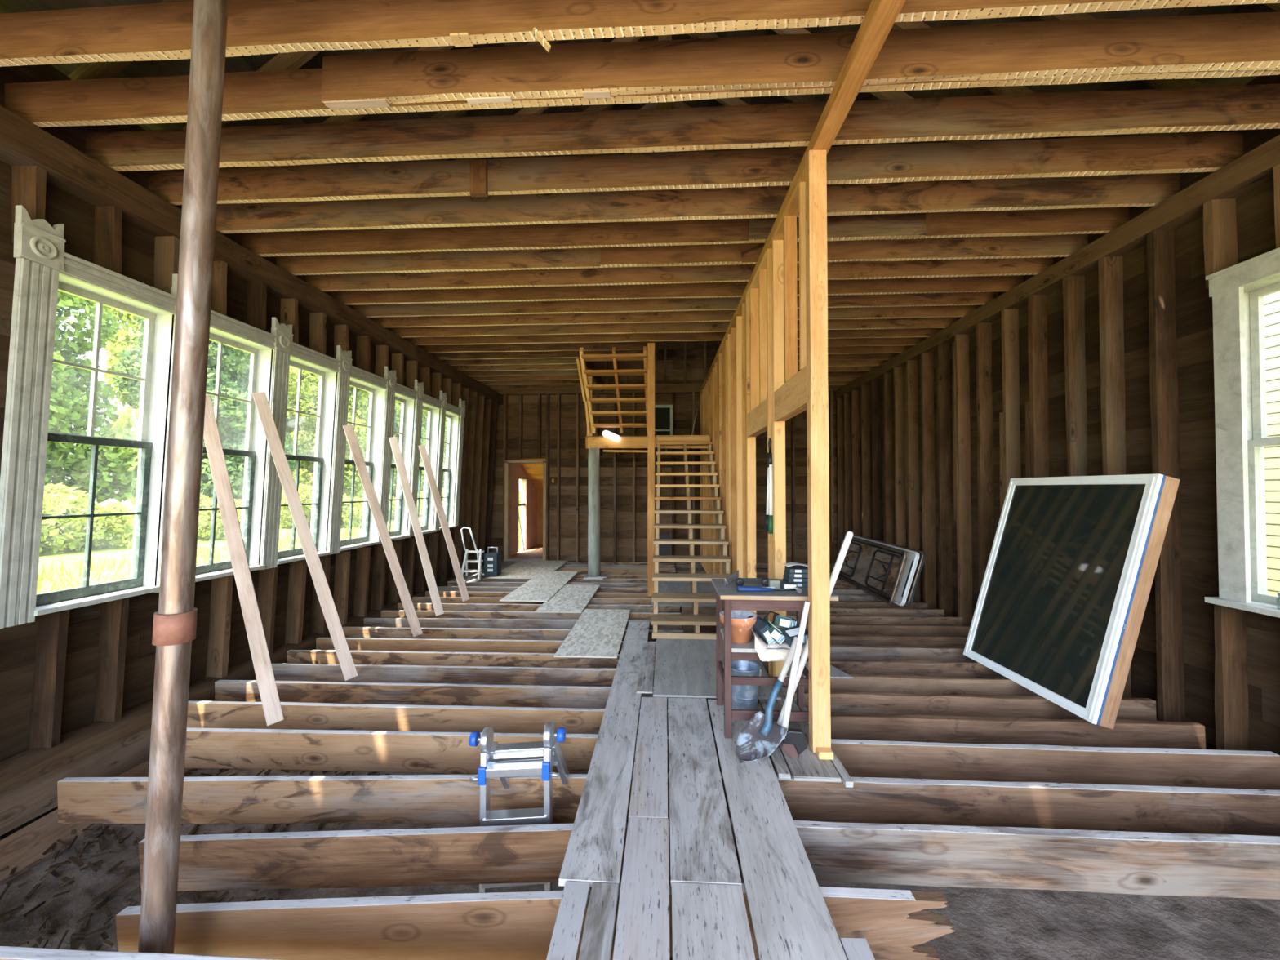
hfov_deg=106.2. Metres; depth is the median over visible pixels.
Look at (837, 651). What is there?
joist
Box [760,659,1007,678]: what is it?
joist
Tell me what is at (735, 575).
metal plate
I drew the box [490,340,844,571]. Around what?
wall
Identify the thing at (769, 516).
loppers
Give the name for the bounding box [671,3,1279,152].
roof
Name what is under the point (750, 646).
shelf
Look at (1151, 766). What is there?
joist
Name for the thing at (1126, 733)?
joist
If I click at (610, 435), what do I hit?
tube
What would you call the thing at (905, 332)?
joist
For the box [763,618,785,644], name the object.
carton
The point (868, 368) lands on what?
joist
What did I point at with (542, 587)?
board
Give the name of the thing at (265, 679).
board
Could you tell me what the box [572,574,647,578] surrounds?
joist
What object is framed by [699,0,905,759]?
wall
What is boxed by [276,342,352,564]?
window
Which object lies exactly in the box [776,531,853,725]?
handle
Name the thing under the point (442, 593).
joist
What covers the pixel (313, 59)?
roof
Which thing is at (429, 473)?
board
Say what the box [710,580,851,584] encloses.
joist
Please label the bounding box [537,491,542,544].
wall
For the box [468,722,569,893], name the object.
workbench
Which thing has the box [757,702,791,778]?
plank
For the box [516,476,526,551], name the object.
door
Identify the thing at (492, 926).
joist
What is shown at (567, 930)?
plank
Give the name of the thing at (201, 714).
joist
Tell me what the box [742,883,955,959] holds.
joist
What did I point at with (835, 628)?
joist
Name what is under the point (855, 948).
plank
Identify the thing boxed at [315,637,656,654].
joist
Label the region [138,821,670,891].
joist
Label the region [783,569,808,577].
box
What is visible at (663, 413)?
window sash
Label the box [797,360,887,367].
joist
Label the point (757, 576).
joist
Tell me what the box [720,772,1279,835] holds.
joist
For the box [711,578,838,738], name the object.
shelf unit
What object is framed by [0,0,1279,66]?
joist
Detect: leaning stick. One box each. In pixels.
[517,508,524,551]
[691,406,698,435]
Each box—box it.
[781,582,797,588]
[782,574,808,582]
[782,578,808,586]
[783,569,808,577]
[784,565,808,573]
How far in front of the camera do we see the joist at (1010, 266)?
5.03 m
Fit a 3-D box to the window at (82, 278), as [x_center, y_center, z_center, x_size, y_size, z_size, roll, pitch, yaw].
[-3.696,-0.354,3.282,0.388,2.430,1.074,0,-1,3]
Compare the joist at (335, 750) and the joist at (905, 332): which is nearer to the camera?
the joist at (335, 750)
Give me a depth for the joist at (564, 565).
10.14 m
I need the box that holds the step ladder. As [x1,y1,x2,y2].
[460,526,484,579]
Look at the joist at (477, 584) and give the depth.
8.28 m
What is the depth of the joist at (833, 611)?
6.43 m
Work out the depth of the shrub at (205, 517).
19.51 m
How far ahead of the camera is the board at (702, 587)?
7.55 m
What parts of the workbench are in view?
knob, rail, rail, rail, knob, rail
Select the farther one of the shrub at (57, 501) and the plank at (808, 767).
the shrub at (57, 501)
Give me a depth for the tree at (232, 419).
27.35 m
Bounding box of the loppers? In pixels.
[764,437,773,533]
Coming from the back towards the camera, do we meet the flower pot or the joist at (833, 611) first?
the joist at (833, 611)
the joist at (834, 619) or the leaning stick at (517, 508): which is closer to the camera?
the joist at (834, 619)
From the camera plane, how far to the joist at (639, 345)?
7.50 m
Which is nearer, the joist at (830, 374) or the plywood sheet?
the plywood sheet
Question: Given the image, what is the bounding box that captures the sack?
[751,629,805,661]
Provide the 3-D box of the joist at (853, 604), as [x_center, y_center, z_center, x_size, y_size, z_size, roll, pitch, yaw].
[2.329,1.845,6.896,3.480,0.233,0.069,0,-1,3]
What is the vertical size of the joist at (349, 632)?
0.270 m
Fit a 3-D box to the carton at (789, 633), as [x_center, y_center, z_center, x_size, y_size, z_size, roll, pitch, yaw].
[1.007,1.006,3.102,0.156,0.115,0.120,0,-1,-11]
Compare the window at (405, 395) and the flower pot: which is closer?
the flower pot
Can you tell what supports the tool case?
on the board at (522, 569)
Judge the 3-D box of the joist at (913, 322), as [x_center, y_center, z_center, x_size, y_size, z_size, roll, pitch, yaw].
[0.348,-2.154,6.620,7.900,0.248,0.054,0,-1,3]
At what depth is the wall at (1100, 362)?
4.06 m
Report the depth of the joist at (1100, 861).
2.22 m
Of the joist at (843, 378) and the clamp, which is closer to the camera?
the clamp
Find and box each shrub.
[39,482,134,555]
[197,493,242,540]
[280,483,363,528]
[353,493,395,519]
[416,487,444,516]
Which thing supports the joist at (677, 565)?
attached to the wall at (1100, 362)
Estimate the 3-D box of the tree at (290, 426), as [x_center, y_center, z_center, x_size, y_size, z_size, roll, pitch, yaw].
[-35.251,-8.947,50.367,9.894,24.835,10.260,0,-1,-3]
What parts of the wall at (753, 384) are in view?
plate, plate, corner post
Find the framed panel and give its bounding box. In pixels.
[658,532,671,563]
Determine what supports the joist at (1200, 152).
attached to the wall at (75, 683)
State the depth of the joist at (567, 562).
10.53 m
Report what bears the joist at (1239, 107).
attached to the wall at (75, 683)
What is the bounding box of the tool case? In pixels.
[484,546,501,576]
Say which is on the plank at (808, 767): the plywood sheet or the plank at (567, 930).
the plywood sheet
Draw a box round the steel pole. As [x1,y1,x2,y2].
[137,0,228,954]
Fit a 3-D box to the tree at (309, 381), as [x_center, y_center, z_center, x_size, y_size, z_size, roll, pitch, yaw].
[-24.917,-4.011,38.939,8.287,14.214,8.654,0,-1,-19]
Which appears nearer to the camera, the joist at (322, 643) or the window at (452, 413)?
the joist at (322, 643)
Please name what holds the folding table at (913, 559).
on the joist at (841, 597)
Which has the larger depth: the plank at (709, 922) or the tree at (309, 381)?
the tree at (309, 381)
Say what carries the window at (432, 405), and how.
in the wall at (75, 683)
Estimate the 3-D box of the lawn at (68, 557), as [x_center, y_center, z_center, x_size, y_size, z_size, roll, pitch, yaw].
[2.114,2.806,39.899,140.000,1.264,150.000,0,-1,3]
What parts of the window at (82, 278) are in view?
sash, sill, sash, head casing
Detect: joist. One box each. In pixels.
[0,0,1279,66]
[0,946,280,959]
[4,11,1279,127]
[57,773,669,823]
[85,83,1279,171]
[115,885,672,959]
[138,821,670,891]
[148,131,1243,205]
[184,727,668,773]
[186,700,668,735]
[214,680,689,710]
[215,173,1180,233]
[241,206,1129,257]
[255,663,654,687]
[275,233,1088,275]
[286,649,655,668]
[305,257,1053,291]
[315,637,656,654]
[330,275,1023,305]
[342,626,683,641]
[352,291,998,317]
[363,617,682,630]
[372,305,976,328]
[380,610,680,620]
[389,317,956,337]
[397,603,679,613]
[404,328,939,345]
[412,596,651,604]
[417,341,648,352]
[425,591,652,598]
[430,351,578,359]
[437,586,647,592]
[441,357,577,365]
[447,582,647,587]
[451,364,577,371]
[461,369,578,376]
[470,374,579,381]
[478,577,647,582]
[479,379,595,385]
[486,383,595,389]
[555,567,675,571]
[555,570,675,574]
[560,564,675,568]
[564,561,674,564]
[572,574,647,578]
[675,562,835,565]
[675,564,834,568]
[675,567,833,573]
[676,570,831,576]
[680,595,913,608]
[680,600,928,614]
[681,606,944,617]
[682,613,963,631]
[684,623,970,635]
[684,631,968,647]
[706,691,1156,720]
[708,710,1205,749]
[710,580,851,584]
[713,736,1279,790]
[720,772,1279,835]
[728,817,1279,899]
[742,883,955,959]
[755,574,844,580]
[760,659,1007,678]
[768,674,1040,696]
[797,337,924,346]
[797,345,911,355]
[797,353,898,360]
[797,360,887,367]
[797,365,877,372]
[827,371,867,377]
[827,376,859,381]
[827,381,851,385]
[830,644,977,662]
[831,588,871,595]
[833,584,860,589]
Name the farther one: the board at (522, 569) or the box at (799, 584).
the board at (522, 569)
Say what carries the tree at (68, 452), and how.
on the lawn at (68, 557)
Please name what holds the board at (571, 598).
on the joist at (415, 599)
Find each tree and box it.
[44,290,138,509]
[45,448,70,468]
[88,306,242,506]
[106,315,302,503]
[281,366,369,501]
[281,373,310,497]
[359,390,426,497]
[419,409,448,493]
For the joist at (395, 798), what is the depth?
2.78 m
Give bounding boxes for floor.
[511,544,542,557]
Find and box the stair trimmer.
[574,351,603,391]
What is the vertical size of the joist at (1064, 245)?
0.260 m
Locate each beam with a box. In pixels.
[0,677,255,835]
[0,759,194,881]
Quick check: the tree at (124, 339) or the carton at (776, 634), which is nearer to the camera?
the carton at (776, 634)
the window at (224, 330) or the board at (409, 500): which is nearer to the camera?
the window at (224, 330)
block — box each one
[469,159,488,197]
[768,578,780,588]
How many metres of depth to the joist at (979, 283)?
5.42 m
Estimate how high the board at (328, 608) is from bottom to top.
2.462 m
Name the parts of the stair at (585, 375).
guard post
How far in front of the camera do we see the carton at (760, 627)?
3.09 m
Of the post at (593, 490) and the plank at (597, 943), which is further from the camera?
the post at (593, 490)
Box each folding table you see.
[835,534,908,604]
[853,535,919,606]
[857,535,925,605]
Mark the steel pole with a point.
(175, 622)
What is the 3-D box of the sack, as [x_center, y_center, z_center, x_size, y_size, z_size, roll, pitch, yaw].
[0.930,1.055,3.171,0.401,0.169,0.341,0,-1,3]
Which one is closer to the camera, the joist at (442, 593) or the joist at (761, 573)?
the joist at (442, 593)
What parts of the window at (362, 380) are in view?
sash, sash, sill, head casing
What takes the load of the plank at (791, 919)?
on the joist at (873, 800)
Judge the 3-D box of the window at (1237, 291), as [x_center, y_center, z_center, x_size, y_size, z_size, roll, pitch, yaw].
[3.929,-0.294,2.617,0.330,2.205,1.250,0,-1,3]
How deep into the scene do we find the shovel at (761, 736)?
2.85 m
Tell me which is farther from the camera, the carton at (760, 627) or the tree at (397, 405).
the tree at (397, 405)
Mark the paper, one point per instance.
(788, 564)
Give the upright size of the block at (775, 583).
0.055 m
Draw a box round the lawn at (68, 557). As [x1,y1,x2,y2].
[37,500,520,593]
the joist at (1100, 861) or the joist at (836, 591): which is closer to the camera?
the joist at (1100, 861)
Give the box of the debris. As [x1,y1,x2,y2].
[0,768,389,951]
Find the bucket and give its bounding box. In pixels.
[731,660,761,709]
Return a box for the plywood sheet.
[653,638,781,699]
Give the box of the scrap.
[786,661,853,678]
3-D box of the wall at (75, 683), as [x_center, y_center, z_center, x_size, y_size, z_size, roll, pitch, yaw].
[-3.696,-0.095,4.204,0.421,5.054,13.600,0,-1,3]
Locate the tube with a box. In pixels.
[602,430,621,441]
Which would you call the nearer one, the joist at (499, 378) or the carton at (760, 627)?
the carton at (760, 627)
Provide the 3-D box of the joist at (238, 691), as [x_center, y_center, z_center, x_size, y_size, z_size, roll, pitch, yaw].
[-1.582,1.810,3.947,3.981,0.268,0.051,0,-1,3]
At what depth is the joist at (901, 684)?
4.06 m
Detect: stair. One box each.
[576,346,647,435]
[651,436,731,639]
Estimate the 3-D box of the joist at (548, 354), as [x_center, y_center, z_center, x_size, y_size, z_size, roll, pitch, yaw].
[-2.270,-2.130,7.951,2.530,0.248,0.053,0,-1,3]
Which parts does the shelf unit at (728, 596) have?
leg, leg, rail, leg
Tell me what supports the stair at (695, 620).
on the plywood sheet
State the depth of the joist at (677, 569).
9.74 m
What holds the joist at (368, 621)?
on the girder
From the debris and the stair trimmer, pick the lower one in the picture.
the debris
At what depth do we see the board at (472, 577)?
8.76 m
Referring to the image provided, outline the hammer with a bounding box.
[737,586,802,593]
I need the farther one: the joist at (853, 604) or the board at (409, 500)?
the joist at (853, 604)
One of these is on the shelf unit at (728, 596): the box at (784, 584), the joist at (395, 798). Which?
the box at (784, 584)
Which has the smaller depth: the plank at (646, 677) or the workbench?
the workbench
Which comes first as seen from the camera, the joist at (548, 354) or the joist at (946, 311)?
the joist at (946, 311)
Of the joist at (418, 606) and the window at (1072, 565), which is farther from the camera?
the joist at (418, 606)
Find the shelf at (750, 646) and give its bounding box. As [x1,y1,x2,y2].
[720,627,789,652]
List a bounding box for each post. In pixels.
[583,448,608,579]
[647,342,654,595]
[657,34,671,152]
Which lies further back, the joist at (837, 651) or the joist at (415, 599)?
the joist at (415, 599)
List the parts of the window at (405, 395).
sash, sash, sill, head casing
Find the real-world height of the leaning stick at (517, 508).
1.105 m
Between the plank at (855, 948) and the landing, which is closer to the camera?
the plank at (855, 948)
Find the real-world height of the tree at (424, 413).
14.214 m
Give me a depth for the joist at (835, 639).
5.23 m
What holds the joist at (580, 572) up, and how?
on the girder
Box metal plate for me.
[724,569,738,586]
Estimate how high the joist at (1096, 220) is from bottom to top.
0.266 m
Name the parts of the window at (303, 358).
sash, sill, sash, head casing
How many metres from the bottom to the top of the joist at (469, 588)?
0.269 m
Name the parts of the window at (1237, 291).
sill, sash, sash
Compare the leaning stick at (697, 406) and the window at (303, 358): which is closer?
the window at (303, 358)
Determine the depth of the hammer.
3.10 m
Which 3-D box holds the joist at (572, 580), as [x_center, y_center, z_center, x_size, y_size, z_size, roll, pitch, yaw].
[-1.333,1.898,8.651,3.981,0.270,0.050,0,-1,3]
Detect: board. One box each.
[203,395,284,725]
[252,391,357,680]
[342,424,422,636]
[388,436,444,616]
[418,444,469,601]
[447,560,517,582]
[486,560,568,578]
[499,571,577,601]
[534,584,599,613]
[554,608,630,657]
[650,581,724,606]
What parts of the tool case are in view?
handle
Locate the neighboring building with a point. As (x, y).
(1272, 301)
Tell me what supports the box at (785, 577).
on the box at (799, 584)
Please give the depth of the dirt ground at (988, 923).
2.49 m
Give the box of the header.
[577,350,647,357]
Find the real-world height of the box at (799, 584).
0.029 m
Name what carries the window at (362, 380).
in the wall at (75, 683)
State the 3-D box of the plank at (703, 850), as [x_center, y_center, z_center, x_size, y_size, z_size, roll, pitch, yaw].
[0.309,1.638,2.768,0.286,0.028,1.698,0,-1,3]
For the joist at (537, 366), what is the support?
attached to the wall at (75, 683)
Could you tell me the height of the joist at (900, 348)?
0.248 m
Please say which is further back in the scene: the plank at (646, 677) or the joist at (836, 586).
the joist at (836, 586)
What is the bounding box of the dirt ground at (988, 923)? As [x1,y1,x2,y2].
[0,608,1279,959]
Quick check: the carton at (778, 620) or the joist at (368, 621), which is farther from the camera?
the joist at (368, 621)
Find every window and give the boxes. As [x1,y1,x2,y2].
[0,204,177,628]
[195,310,293,582]
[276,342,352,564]
[339,365,397,551]
[387,379,424,540]
[417,390,447,533]
[439,399,466,529]
[963,473,1180,728]
[1204,247,1279,617]
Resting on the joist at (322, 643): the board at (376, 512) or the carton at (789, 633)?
the board at (376, 512)
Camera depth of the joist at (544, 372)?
9.12 m
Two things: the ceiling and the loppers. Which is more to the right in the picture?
the loppers
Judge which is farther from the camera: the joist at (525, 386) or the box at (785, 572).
the joist at (525, 386)
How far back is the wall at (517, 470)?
13.02 m
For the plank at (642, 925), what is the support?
on the joist at (6, 953)
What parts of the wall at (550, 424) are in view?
plate, plate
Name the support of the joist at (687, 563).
attached to the wall at (550, 424)
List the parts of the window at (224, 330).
sash, sill, sash, head casing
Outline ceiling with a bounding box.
[515,458,546,491]
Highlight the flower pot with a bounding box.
[719,610,756,644]
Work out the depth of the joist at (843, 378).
9.58 m
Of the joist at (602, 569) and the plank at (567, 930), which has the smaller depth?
the plank at (567, 930)
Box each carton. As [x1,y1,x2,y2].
[752,618,776,644]
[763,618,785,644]
[772,613,797,628]
[782,625,808,647]
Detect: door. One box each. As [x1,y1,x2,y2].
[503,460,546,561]
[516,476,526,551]
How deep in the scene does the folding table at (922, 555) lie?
6.54 m
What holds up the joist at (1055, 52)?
attached to the wall at (75, 683)
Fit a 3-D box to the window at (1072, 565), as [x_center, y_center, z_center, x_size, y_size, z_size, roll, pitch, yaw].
[3.407,0.840,3.962,0.645,1.739,1.383,0,-1,3]
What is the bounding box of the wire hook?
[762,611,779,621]
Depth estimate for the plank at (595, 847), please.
2.55 m
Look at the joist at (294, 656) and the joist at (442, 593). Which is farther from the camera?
the joist at (442, 593)
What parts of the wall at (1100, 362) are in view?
plate, plate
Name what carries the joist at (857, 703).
attached to the wall at (1100, 362)
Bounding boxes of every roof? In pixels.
[0,0,657,168]
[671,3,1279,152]
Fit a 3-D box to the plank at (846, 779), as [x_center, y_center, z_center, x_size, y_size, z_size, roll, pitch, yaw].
[1.151,1.643,3.093,0.044,0.032,1.040,0,-1,3]
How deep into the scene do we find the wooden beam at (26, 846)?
2.78 m
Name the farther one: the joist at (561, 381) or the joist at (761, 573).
the joist at (561, 381)
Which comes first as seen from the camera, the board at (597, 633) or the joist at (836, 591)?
the board at (597, 633)
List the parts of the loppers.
handle, blade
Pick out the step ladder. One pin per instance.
(479, 560)
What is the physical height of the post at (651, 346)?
3.730 m
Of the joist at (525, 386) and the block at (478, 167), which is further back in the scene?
the joist at (525, 386)
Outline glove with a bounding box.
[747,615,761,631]
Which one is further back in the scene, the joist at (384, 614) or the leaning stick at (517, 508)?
the leaning stick at (517, 508)
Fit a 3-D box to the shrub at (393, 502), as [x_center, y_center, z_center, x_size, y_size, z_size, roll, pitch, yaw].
[-17.333,1.815,31.537,3.446,2.029,4.712,0,-1,-3]
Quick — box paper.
[783,562,808,567]
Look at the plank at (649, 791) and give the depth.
2.74 m
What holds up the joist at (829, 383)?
attached to the wall at (1100, 362)
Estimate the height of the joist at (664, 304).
0.251 m
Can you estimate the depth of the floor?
12.22 m
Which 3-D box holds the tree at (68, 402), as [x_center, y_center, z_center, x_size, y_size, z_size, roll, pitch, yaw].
[-26.776,-4.054,20.357,7.568,13.988,8.668,0,-1,20]
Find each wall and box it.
[0,64,503,794]
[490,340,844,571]
[509,458,537,555]
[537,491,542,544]
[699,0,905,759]
[833,75,1279,755]
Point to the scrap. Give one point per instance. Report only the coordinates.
(835, 673)
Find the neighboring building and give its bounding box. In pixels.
[1263,291,1279,596]
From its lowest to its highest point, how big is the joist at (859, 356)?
0.249 m
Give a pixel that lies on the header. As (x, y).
(602, 352)
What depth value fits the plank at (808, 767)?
2.77 m
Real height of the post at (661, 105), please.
3.020 m
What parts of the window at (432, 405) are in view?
sash, sash, sill, head casing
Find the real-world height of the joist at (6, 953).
0.271 m
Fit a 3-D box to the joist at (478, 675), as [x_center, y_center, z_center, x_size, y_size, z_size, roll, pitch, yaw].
[-1.561,1.817,4.347,3.981,0.269,0.050,0,-1,3]
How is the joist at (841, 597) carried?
attached to the wall at (1100, 362)
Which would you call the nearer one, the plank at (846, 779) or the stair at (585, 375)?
the plank at (846, 779)
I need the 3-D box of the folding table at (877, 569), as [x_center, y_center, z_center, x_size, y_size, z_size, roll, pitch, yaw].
[3.648,1.373,7.802,0.275,0.743,2.433,0,-1,4]
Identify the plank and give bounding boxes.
[546,880,590,959]
[558,621,649,887]
[577,882,618,959]
[613,817,670,959]
[627,697,667,821]
[635,642,655,693]
[667,697,742,887]
[671,882,755,959]
[707,699,847,959]
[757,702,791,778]
[758,687,841,782]
[794,697,853,787]
[840,937,875,959]
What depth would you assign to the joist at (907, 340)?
7.23 m
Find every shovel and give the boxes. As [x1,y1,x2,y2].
[735,636,797,762]
[781,600,810,758]
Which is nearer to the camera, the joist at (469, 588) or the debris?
the debris
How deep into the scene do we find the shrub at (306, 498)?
25.10 m
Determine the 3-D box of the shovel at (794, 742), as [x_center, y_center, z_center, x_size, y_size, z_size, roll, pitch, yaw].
[0.923,1.173,2.843,0.188,0.896,0.086,0,-1,3]
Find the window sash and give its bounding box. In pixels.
[654,404,672,435]
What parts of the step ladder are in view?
rail, leg, handrail, leg, rail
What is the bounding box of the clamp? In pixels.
[735,577,768,586]
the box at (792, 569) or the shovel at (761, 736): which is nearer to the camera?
the shovel at (761, 736)
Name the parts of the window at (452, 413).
sash, sill, sash, head casing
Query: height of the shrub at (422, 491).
2.496 m
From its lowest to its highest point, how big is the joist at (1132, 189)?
0.248 m
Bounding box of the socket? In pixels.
[759,678,783,737]
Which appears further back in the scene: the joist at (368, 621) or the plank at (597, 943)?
the joist at (368, 621)
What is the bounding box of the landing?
[585,435,708,455]
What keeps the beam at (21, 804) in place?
attached to the wall at (75, 683)

